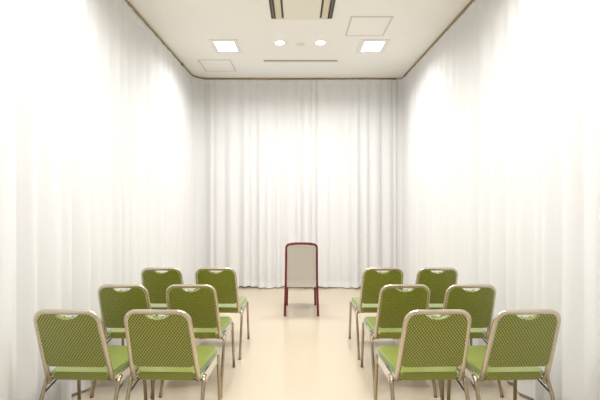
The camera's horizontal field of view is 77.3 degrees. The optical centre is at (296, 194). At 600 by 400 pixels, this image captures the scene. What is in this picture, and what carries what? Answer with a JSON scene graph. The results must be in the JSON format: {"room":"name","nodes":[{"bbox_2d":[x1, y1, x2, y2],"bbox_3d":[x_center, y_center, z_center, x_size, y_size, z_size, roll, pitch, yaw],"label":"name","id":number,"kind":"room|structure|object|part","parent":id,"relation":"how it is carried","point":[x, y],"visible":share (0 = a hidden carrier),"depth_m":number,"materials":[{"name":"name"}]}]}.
{"room":"funeral hall","nodes":[
{"label":"funeral hall","id":0,"kind":"room"},
{"bbox_2d":[239,80,239,281],"bbox_3d":[0.025,-0.195,6.255,3.841,3.410,0.100,0,0,0],"label":"wall","id":1,"kind":"structure","parent":0,"point":[239,80],"depth_m":6.21,"materials":[{"name":"white paint"}]},
{"bbox_2d":[125,0,474,79],"bbox_3d":[0.025,-1.950,2.328,3.841,0.100,7.955,0,0,0],"label":"ceiling","id":2,"kind":"structure","parent":0,"point":[186,27],"depth_m":4.41,"materials":[{"name":"white paint"}]},
{"bbox_2d":[198,60,235,70],"bbox_3d":[-1.165,-1.898,5.510,0.470,0.004,0.490,0,0,0],"label":"access hatch","id":3,"kind":"object","parent":2,"relation":"attached to","point":[208,65],"visible":1,"depth_m":5.49,"materials":[{"name":"grey"}]},
{"bbox_2d":[208,39,242,52],"bbox_3d":[-0.905,-1.896,4.790,0.360,0.008,0.420,0,0,0],"label":"recessed light","id":4,"kind":"object","parent":2,"relation":"in","point":[219,45],"visible":1,"depth_m":4.75,"materials":[{"name":"white plastic"}]},
{"bbox_2d":[214,42,236,50],"bbox_3d":[-0.905,-1.897,4.790,0.244,0.004,0.304,0,0,0],"label":"diffuser","id":5,"kind":"object","parent":4,"relation":"attached to","point":[219,46],"depth_m":4.79,"materials":[{"name":"white plastic"}]},
{"bbox_2d":[125,0,395,79],"bbox_3d":[-0.033,-1.883,2.327,3.279,0.035,7.554,0,0,0],"label":"rail","id":6,"kind":"object","parent":2,"relation":"attached to","point":[127,1],"visible":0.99,"depth_m":6.08,"materials":[{"name":"brown metal"}]},
{"bbox_2d":[0,0,15,399],"bbox_3d":[-1.619,-0.186,0.375,0.095,3.369,3.650,0,0,0],"label":"curtain","id":7,"kind":"object","parent":6,"relation":"hanging from","point":[7,7],"visible":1,"depth_m":2.08,"materials":[{"name":"fabric"}]},
{"bbox_2d":[16,0,205,399],"bbox_3d":[-1.634,-0.186,4.147,0.192,3.369,3.903,0,0,2],"label":"curtain","id":8,"kind":"object","parent":6,"relation":"hanging from","point":[111,126],"visible":0.72,"depth_m":3.03,"materials":[{"name":"fabric"}]},
{"bbox_2d":[206,79,238,286],"bbox_3d":[-1.202,-0.186,6.074,0.536,3.369,0.086,0,0,0],"label":"curtain","id":9,"kind":"object","parent":6,"relation":"hanging from","point":[222,96],"visible":0.79,"depth_m":6.07,"materials":[{"name":"fabric"}]},
{"bbox_2d":[240,80,317,287],"bbox_3d":[-0.297,-0.186,6.075,1.275,3.369,0.120,0,0,0],"label":"curtain","id":10,"kind":"object","parent":6,"relation":"hanging from","point":[279,118],"visible":0.91,"depth_m":6.08,"materials":[{"name":"fabric"}]},
{"bbox_2d":[318,79,395,287],"bbox_3d":[0.972,-0.186,6.051,1.274,3.369,0.118,0,0,0],"label":"curtain","id":11,"kind":"object","parent":6,"relation":"hanging from","point":[357,118],"visible":0.9,"depth_m":6.06,"materials":[{"name":"fabric"}]},
{"bbox_2d":[274,40,285,44],"bbox_3d":[-0.212,-1.893,4.670,0.148,0.015,0.148,0,0,0],"label":"recessed light","id":12,"kind":"object","parent":2,"relation":"in","point":[277,42],"visible":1,"depth_m":4.65,"materials":[{"name":"white"}]},
{"bbox_2d":[263,60,337,61],"bbox_3d":[0.050,-1.897,5.300,1.056,0.006,0.064,0,0,0],"label":"ceiling vent","id":13,"kind":"object","parent":2,"relation":"in","point":[263,60],"visible":1,"depth_m":5.30,"materials":[{"name":"white metal"}]},
{"bbox_2d":[269,0,335,19],"bbox_3d":[0.050,-1.889,3.580,0.650,0.022,0.908,0,0,0],"label":"air conditioner","id":14,"kind":"object","parent":2,"relation":"attached to","point":[284,9],"visible":1,"depth_m":3.81,"materials":[{"name":"white plastic"}]},
{"bbox_3d":[0.050,-1.889,3.582,0.380,0.022,0.904,0,0,0],"label":"panel","id":15,"kind":"part","parent":14,"relation":"part of","materials":[{"name":"white plastic"}]},
{"bbox_2d":[314,40,325,44],"bbox_3d":[0.290,-1.893,4.670,0.148,0.015,0.148,0,0,0],"label":"recessed light","id":16,"kind":"object","parent":2,"relation":"in","point":[318,42],"visible":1,"depth_m":4.65,"materials":[{"name":"white"}]},
{"bbox_2d":[345,16,393,35],"bbox_3d":[0.800,-1.898,4.230,0.455,0.004,0.490,0,0,0],"label":"access hatch","id":17,"kind":"object","parent":2,"relation":"attached to","point":[358,25],"visible":1,"depth_m":4.20,"materials":[{"name":"grey"}]},
{"bbox_2d":[356,39,390,52],"bbox_3d":[0.965,-1.896,4.790,0.360,0.008,0.420,0,0,0],"label":"recessed light","id":18,"kind":"object","parent":2,"relation":"in","point":[366,45],"visible":1,"depth_m":4.75,"materials":[{"name":"white plastic"}]},
{"bbox_2d":[361,42,383,50],"bbox_3d":[0.965,-1.897,4.790,0.244,0.004,0.304,0,0,0],"label":"diffuser","id":19,"kind":"object","parent":18,"relation":"attached to","point":[366,46],"depth_m":4.79,"materials":[{"name":"white plastic"}]},
{"bbox_2d":[404,0,473,76],"bbox_3d":[1.705,-1.885,2.242,0.028,0.029,7.384,0,0,0],"label":"rail","id":20,"kind":"object","parent":2,"relation":"attached to","point":[471,1],"visible":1,"depth_m":4.37,"materials":[{"name":"brown metal"}]},
{"bbox_2d":[396,0,541,399],"bbox_3d":[1.668,-0.186,4.355,0.130,3.369,3.495,0,0,0],"label":"curtain","id":21,"kind":"object","parent":20,"relation":"hanging from","point":[469,112],"visible":0.73,"depth_m":3.46,"materials":[{"name":"fabric"}]},
{"bbox_2d":[542,0,599,399],"bbox_3d":[1.662,-0.186,0.580,0.137,3.369,4.050,0,0,0],"label":"curtain","id":22,"kind":"object","parent":20,"relation":"hanging from","point":[570,28],"visible":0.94,"depth_m":2.27,"materials":[{"name":"fabric"}]},
{"bbox_2d":[71,286,533,399],"bbox_3d":[0.025,1.560,2.328,3.841,0.100,7.955,0,0,0],"label":"floor","id":23,"kind":"structure","parent":0,"point":[301,354],"depth_m":3.34,"materials":[{"name":"laminate"}]},
{"bbox_2d":[33,309,147,399],"bbox_3d":[-1.298,1.078,2.375,0.502,0.864,0.549,0,0,2],"label":"banquet chair","id":24,"kind":"object","parent":23,"relation":"on","point":[77,345],"visible":0.9,"depth_m":2.19,"materials":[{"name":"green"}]},
{"bbox_3d":[-1.531,1.299,2.211,0.024,0.415,0.205,0,0,5],"label":"leg","id":25,"kind":"part","parent":24,"relation":"part of","materials":[{"name":"beige"}]},
{"bbox_3d":[-1.523,1.301,2.618,0.025,0.403,0.053,0,0,-14],"label":"leg","id":26,"kind":"part","parent":24,"relation":"part of","materials":[{"name":"beige"}]},
{"bbox_3d":[-1.302,0.887,2.249,0.425,0.483,0.291,0,0,2],"label":"frame","id":27,"kind":"part","parent":24,"relation":"part of","materials":[{"name":"beige"}]},
{"bbox_3d":[-1.295,1.088,2.452,0.439,0.049,0.396,0,0,2],"label":"seat","id":28,"kind":"part","parent":24,"relation":"part of","materials":[{"name":"green fabric"}]},
{"bbox_3d":[-1.077,1.299,2.195,0.024,0.415,0.205,0,0,0],"label":"leg","id":29,"kind":"part","parent":24,"relation":"part of","materials":[{"name":"beige"}]},
{"bbox_3d":[-1.071,1.126,2.432,0.005,0.072,0.355,0,0,4],"label":"plate","id":30,"kind":"part","parent":24,"relation":"part of","materials":[{"name":"white metal"}]},
{"bbox_3d":[-1.056,1.301,2.602,0.025,0.403,0.052,0,0,18],"label":"leg","id":31,"kind":"part","parent":24,"relation":"part of","materials":[{"name":"beige"}]},
{"bbox_2d":[90,284,164,397],"bbox_3d":[-1.302,1.089,3.052,0.490,0.843,0.535,0,0,1],"label":"banquet chair","id":32,"kind":"object","parent":23,"relation":"on","point":[114,303],"visible":0.53,"depth_m":2.83,"materials":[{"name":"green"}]},
{"bbox_3d":[-1.526,1.304,2.888,0.023,0.405,0.200,0,0,4],"label":"leg","id":33,"kind":"part","parent":32,"relation":"part of","materials":[{"name":"beige"}]},
{"bbox_3d":[-1.304,0.902,2.929,0.415,0.471,0.284,0,0,1],"label":"frame","id":34,"kind":"part","parent":32,"relation":"part of","materials":[{"name":"beige"}]},
{"bbox_3d":[-1.301,1.098,3.127,0.428,0.048,0.386,0,0,1],"label":"seat","id":35,"kind":"part","parent":32,"relation":"part of","materials":[{"name":"green fabric"}]},
{"bbox_2d":[141,267,200,338],"bbox_3d":[-1.248,1.089,3.702,0.490,0.843,0.535,0,0,1],"label":"banquet chair","id":36,"kind":"object","parent":23,"relation":"on","point":[156,283],"visible":0.48,"depth_m":3.48,"materials":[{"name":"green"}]},
{"bbox_3d":[-1.247,1.098,3.777,0.428,0.048,0.386,0,0,1],"label":"seat","id":37,"kind":"part","parent":36,"relation":"part of","materials":[{"name":"green fabric"}]},
{"bbox_3d":[-1.250,0.902,3.579,0.415,0.471,0.284,0,0,1],"label":"frame","id":38,"kind":"part","parent":36,"relation":"part of","materials":[{"name":"beige"}]},
{"bbox_2d":[124,309,220,399],"bbox_3d":[-0.783,1.078,2.375,0.502,0.864,0.549,0,0,2],"label":"banquet chair","id":39,"kind":"object","parent":23,"relation":"on","point":[163,348],"visible":1,"depth_m":2.19,"materials":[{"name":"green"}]},
{"bbox_3d":[-1.016,1.299,2.211,0.024,0.415,0.205,0,0,5],"label":"leg","id":40,"kind":"part","parent":39,"relation":"part of","materials":[{"name":"beige"}]},
{"bbox_3d":[-1.008,1.301,2.618,0.025,0.403,0.053,0,0,-14],"label":"leg","id":41,"kind":"part","parent":39,"relation":"part of","materials":[{"name":"beige"}]},
{"bbox_3d":[-0.787,0.887,2.249,0.425,0.483,0.291,0,0,2],"label":"frame","id":42,"kind":"part","parent":39,"relation":"part of","materials":[{"name":"beige"}]},
{"bbox_3d":[-0.780,1.088,2.452,0.439,0.049,0.396,0,0,2],"label":"seat","id":43,"kind":"part","parent":39,"relation":"part of","materials":[{"name":"green fabric"}]},
{"bbox_3d":[-0.561,1.299,2.195,0.024,0.415,0.205,0,0,0],"label":"leg","id":44,"kind":"part","parent":39,"relation":"part of","materials":[{"name":"beige"}]},
{"bbox_3d":[-0.556,1.126,2.432,0.005,0.072,0.355,0,0,4],"label":"plate","id":45,"kind":"part","parent":39,"relation":"part of","materials":[{"name":"white metal"}]},
{"bbox_3d":[-0.541,1.301,2.602,0.025,0.403,0.052,0,0,18],"label":"leg","id":46,"kind":"part","parent":39,"relation":"part of","materials":[{"name":"beige"}]},
{"bbox_2d":[159,284,234,397],"bbox_3d":[-0.790,1.089,3.052,0.490,0.843,0.535,0,0,1],"label":"banquet chair","id":47,"kind":"object","parent":23,"relation":"on","point":[201,304],"visible":0.74,"depth_m":2.85,"materials":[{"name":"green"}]},
{"bbox_3d":[-1.014,1.304,2.888,0.023,0.405,0.200,0,0,4],"label":"leg","id":48,"kind":"part","parent":47,"relation":"part of","materials":[{"name":"beige"}]},
{"bbox_3d":[-0.792,0.902,2.929,0.415,0.471,0.284,0,0,1],"label":"frame","id":49,"kind":"part","parent":47,"relation":"part of","materials":[{"name":"beige"}]},
{"bbox_3d":[-0.789,1.098,3.127,0.428,0.048,0.386,0,0,1],"label":"seat","id":50,"kind":"part","parent":47,"relation":"part of","materials":[{"name":"green fabric"}]},
{"bbox_3d":[-0.571,1.304,2.881,0.023,0.405,0.200,0,0,-1],"label":"leg","id":51,"kind":"part","parent":47,"relation":"part of","materials":[{"name":"beige"}]},
{"bbox_3d":[-0.570,1.135,3.111,0.005,0.070,0.346,0,0,3],"label":"plate","id":52,"kind":"part","parent":47,"relation":"part of","materials":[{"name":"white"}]},
{"bbox_3d":[-0.558,1.306,3.277,0.024,0.393,0.051,0,0,17],"label":"leg","id":53,"kind":"part","parent":47,"relation":"part of","materials":[{"name":"beige"}]},
{"bbox_2d":[195,267,249,359],"bbox_3d":[-0.746,1.089,3.702,0.490,0.843,0.535,0,0,1],"label":"banquet chair","id":54,"kind":"object","parent":23,"relation":"on","point":[224,282],"visible":0.61,"depth_m":3.50,"materials":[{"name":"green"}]},
{"bbox_3d":[-0.748,0.902,3.579,0.415,0.471,0.284,0,0,1],"label":"frame","id":55,"kind":"part","parent":54,"relation":"part of","materials":[{"name":"beige"}]},
{"bbox_3d":[-0.745,1.098,3.777,0.428,0.048,0.386,0,0,1],"label":"seat","id":56,"kind":"part","parent":54,"relation":"part of","materials":[{"name":"green fabric"}]},
{"bbox_3d":[-0.527,1.304,3.531,0.023,0.405,0.200,0,0,-1],"label":"leg","id":57,"kind":"part","parent":54,"relation":"part of","materials":[{"name":"beige"}]},
{"bbox_3d":[-0.526,1.135,3.761,0.005,0.070,0.346,0,0,3],"label":"plate","id":58,"kind":"part","parent":54,"relation":"part of","materials":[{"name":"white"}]},
{"bbox_3d":[-0.514,1.306,3.928,0.024,0.393,0.051,0,0,17],"label":"leg","id":59,"kind":"part","parent":54,"relation":"part of","materials":[{"name":"beige"}]},
{"bbox_2d":[284,242,318,315],"bbox_3d":[0.056,1.044,4.875,0.442,0.933,0.573,0,0,0],"label":"dining chair","id":60,"kind":"object","parent":23,"relation":"on","point":[301,258],"visible":1,"depth_m":4.68,"materials":[{"name":"beige fabric"}]},
{"bbox_3d":[0.056,0.597,4.605,0.263,0.039,0.033,0,0,0],"label":"rail","id":61,"kind":"part","parent":60,"relation":"part of","materials":[{"name":"red paint"}]},
{"bbox_3d":[0.056,0.882,4.680,0.380,0.555,0.167,0,0,0],"label":"panel","id":62,"kind":"part","parent":60,"relation":"part of","materials":[{"name":"beige fabric"}]},
{"bbox_3d":[0.246,1.322,5.125,0.029,0.378,0.053,0,0,21],"label":"leg","id":63,"kind":"part","parent":60,"relation":"part of","materials":[{"name":"red paint"}]},
{"bbox_2d":[348,267,403,359],"bbox_3d":[0.790,1.089,3.702,0.490,0.843,0.535,0,0,-1],"label":"banquet chair","id":64,"kind":"object","parent":23,"relation":"on","point":[372,282],"visible":0.78,"depth_m":3.49,"materials":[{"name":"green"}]},
{"bbox_3d":[0.558,1.306,3.928,0.024,0.393,0.051,0,0,-17],"label":"leg","id":65,"kind":"part","parent":64,"relation":"part of","materials":[{"name":"beige"}]},
{"bbox_3d":[0.571,1.304,3.530,0.023,0.405,0.200,0,0,2],"label":"leg","id":66,"kind":"part","parent":64,"relation":"part of","materials":[{"name":"beige"}]},
{"bbox_3d":[0.789,1.098,3.777,0.428,0.048,0.386,0,0,-1],"label":"seat","id":67,"kind":"part","parent":64,"relation":"part of","materials":[{"name":"green fabric"}]},
{"bbox_3d":[0.792,0.902,3.579,0.415,0.471,0.284,0,0,-1],"label":"frame","id":68,"kind":"part","parent":64,"relation":"part of","materials":[{"name":"beige"}]},
{"bbox_2d":[360,284,436,397],"bbox_3d":[0.805,1.089,3.052,0.490,0.843,0.535,0,0,-1],"label":"banquet chair","id":69,"kind":"object","parent":23,"relation":"on","point":[394,304],"visible":0.66,"depth_m":2.85,"materials":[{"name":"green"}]},
{"bbox_3d":[0.573,1.306,3.277,0.024,0.393,0.051,0,0,-17],"label":"leg","id":70,"kind":"part","parent":69,"relation":"part of","materials":[{"name":"beige"}]},
{"bbox_3d":[0.585,1.135,3.111,0.005,0.070,0.346,0,0,-3],"label":"plate","id":71,"kind":"part","parent":69,"relation":"part of","materials":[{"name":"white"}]},
{"bbox_3d":[0.586,1.304,2.881,0.023,0.405,0.200,0,0,2],"label":"leg","id":72,"kind":"part","parent":69,"relation":"part of","materials":[{"name":"beige"}]},
{"bbox_3d":[0.804,1.098,3.127,0.428,0.048,0.386,0,0,-1],"label":"seat","id":73,"kind":"part","parent":69,"relation":"part of","materials":[{"name":"green fabric"}]},
{"bbox_3d":[0.807,0.902,2.929,0.415,0.471,0.284,0,0,-1],"label":"frame","id":74,"kind":"part","parent":69,"relation":"part of","materials":[{"name":"beige"}]},
{"bbox_3d":[1.030,1.304,2.888,0.023,0.405,0.200,0,0,-3],"label":"leg","id":75,"kind":"part","parent":69,"relation":"part of","materials":[{"name":"beige"}]},
{"bbox_2d":[374,309,471,399],"bbox_3d":[0.791,1.078,2.375,0.502,0.864,0.549,0,0,-2],"label":"banquet chair","id":76,"kind":"object","parent":23,"relation":"on","point":[430,347],"visible":1,"depth_m":2.19,"materials":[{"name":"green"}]},
{"bbox_3d":[0.549,1.301,2.602,0.025,0.403,0.053,0,0,-18],"label":"leg","id":77,"kind":"part","parent":76,"relation":"part of","materials":[{"name":"beige"}]},
{"bbox_3d":[0.564,1.126,2.432,0.005,0.072,0.355,0,0,-4],"label":"plate","id":78,"kind":"part","parent":76,"relation":"part of","materials":[{"name":"white metal"}]},
{"bbox_3d":[0.570,1.299,2.195,0.024,0.415,0.205,0,0,1],"label":"leg","id":79,"kind":"part","parent":76,"relation":"part of","materials":[{"name":"beige"}]},
{"bbox_3d":[0.788,1.088,2.452,0.439,0.049,0.396,0,0,-2],"label":"seat","id":80,"kind":"part","parent":76,"relation":"part of","materials":[{"name":"green fabric"}]},
{"bbox_3d":[0.795,0.887,2.249,0.425,0.483,0.291,0,0,-2],"label":"frame","id":81,"kind":"part","parent":76,"relation":"part of","materials":[{"name":"beige"}]},
{"bbox_3d":[1.016,1.301,2.618,0.025,0.403,0.052,0,0,14],"label":"leg","id":82,"kind":"part","parent":76,"relation":"part of","materials":[{"name":"beige"}]},
{"bbox_3d":[1.024,1.299,2.211,0.024,0.415,0.205,0,0,-4],"label":"leg","id":83,"kind":"part","parent":76,"relation":"part of","materials":[{"name":"beige"}]},
{"bbox_2d":[396,267,457,338],"bbox_3d":[1.294,1.089,3.702,0.490,0.843,0.535,0,0,-1],"label":"banquet chair","id":84,"kind":"object","parent":23,"relation":"on","point":[437,283],"visible":0.41,"depth_m":3.48,"materials":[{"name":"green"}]},
{"bbox_3d":[1.293,1.098,3.777,0.428,0.048,0.386,0,0,-1],"label":"seat","id":85,"kind":"part","parent":84,"relation":"part of","materials":[{"name":"green fabric"}]},
{"bbox_3d":[1.296,0.902,3.579,0.415,0.471,0.284,0,0,-1],"label":"frame","id":86,"kind":"part","parent":84,"relation":"part of","materials":[{"name":"beige"}]},
{"bbox_2d":[433,284,503,397],"bbox_3d":[1.301,1.089,3.052,0.490,0.843,0.535,0,0,-1],"label":"banquet chair","id":87,"kind":"object","parent":23,"relation":"on","point":[479,303],"visible":0.63,"depth_m":2.83,"materials":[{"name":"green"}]},
{"bbox_3d":[1.300,1.098,3.127,0.428,0.048,0.386,0,0,-1],"label":"seat","id":88,"kind":"part","parent":87,"relation":"part of","materials":[{"name":"green fabric"}]},
{"bbox_3d":[1.303,0.902,2.929,0.415,0.471,0.284,0,0,-1],"label":"frame","id":89,"kind":"part","parent":87,"relation":"part of","materials":[{"name":"beige"}]},
{"bbox_3d":[1.526,1.304,2.888,0.023,0.405,0.200,0,0,-3],"label":"leg","id":90,"kind":"part","parent":87,"relation":"part of","materials":[{"name":"beige"}]},
{"bbox_2d":[447,309,560,399],"bbox_3d":[1.300,1.078,2.375,0.502,0.864,0.549,0,0,-2],"label":"banquet chair","id":91,"kind":"object","parent":23,"relation":"on","point":[516,346],"visible":0.91,"depth_m":2.19,"materials":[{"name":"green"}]},
{"bbox_3d":[1.058,1.301,2.602,0.025,0.403,0.053,0,0,-18],"label":"leg","id":92,"kind":"part","parent":91,"relation":"part of","materials":[{"name":"beige"}]},
{"bbox_3d":[1.073,1.126,2.432,0.005,0.072,0.355,0,0,-4],"label":"plate","id":93,"kind":"part","parent":91,"relation":"part of","materials":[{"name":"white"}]},
{"bbox_3d":[1.079,1.299,2.195,0.024,0.415,0.205,0,0,1],"label":"leg","id":94,"kind":"part","parent":91,"relation":"part of","materials":[{"name":"beige"}]},
{"bbox_3d":[1.297,1.088,2.452,0.439,0.049,0.396,0,0,-2],"label":"seat","id":95,"kind":"part","parent":91,"relation":"part of","materials":[{"name":"green fabric"}]},
{"bbox_3d":[1.525,1.301,2.618,0.025,0.403,0.052,0,0,14],"label":"leg","id":96,"kind":"part","parent":91,"relation":"part of","materials":[{"name":"beige"}]},
{"bbox_3d":[1.304,0.887,2.249,0.425,0.483,0.291,0,0,-2],"label":"frame","id":97,"kind":"part","parent":91,"relation":"part of","materials":[{"name":"beige"}]},
{"bbox_3d":[1.533,1.299,2.211,0.024,0.415,0.205,0,0,-4],"label":"leg","id":98,"kind":"part","parent":91,"relation":"part of","materials":[{"name":"beige"}]}
]}

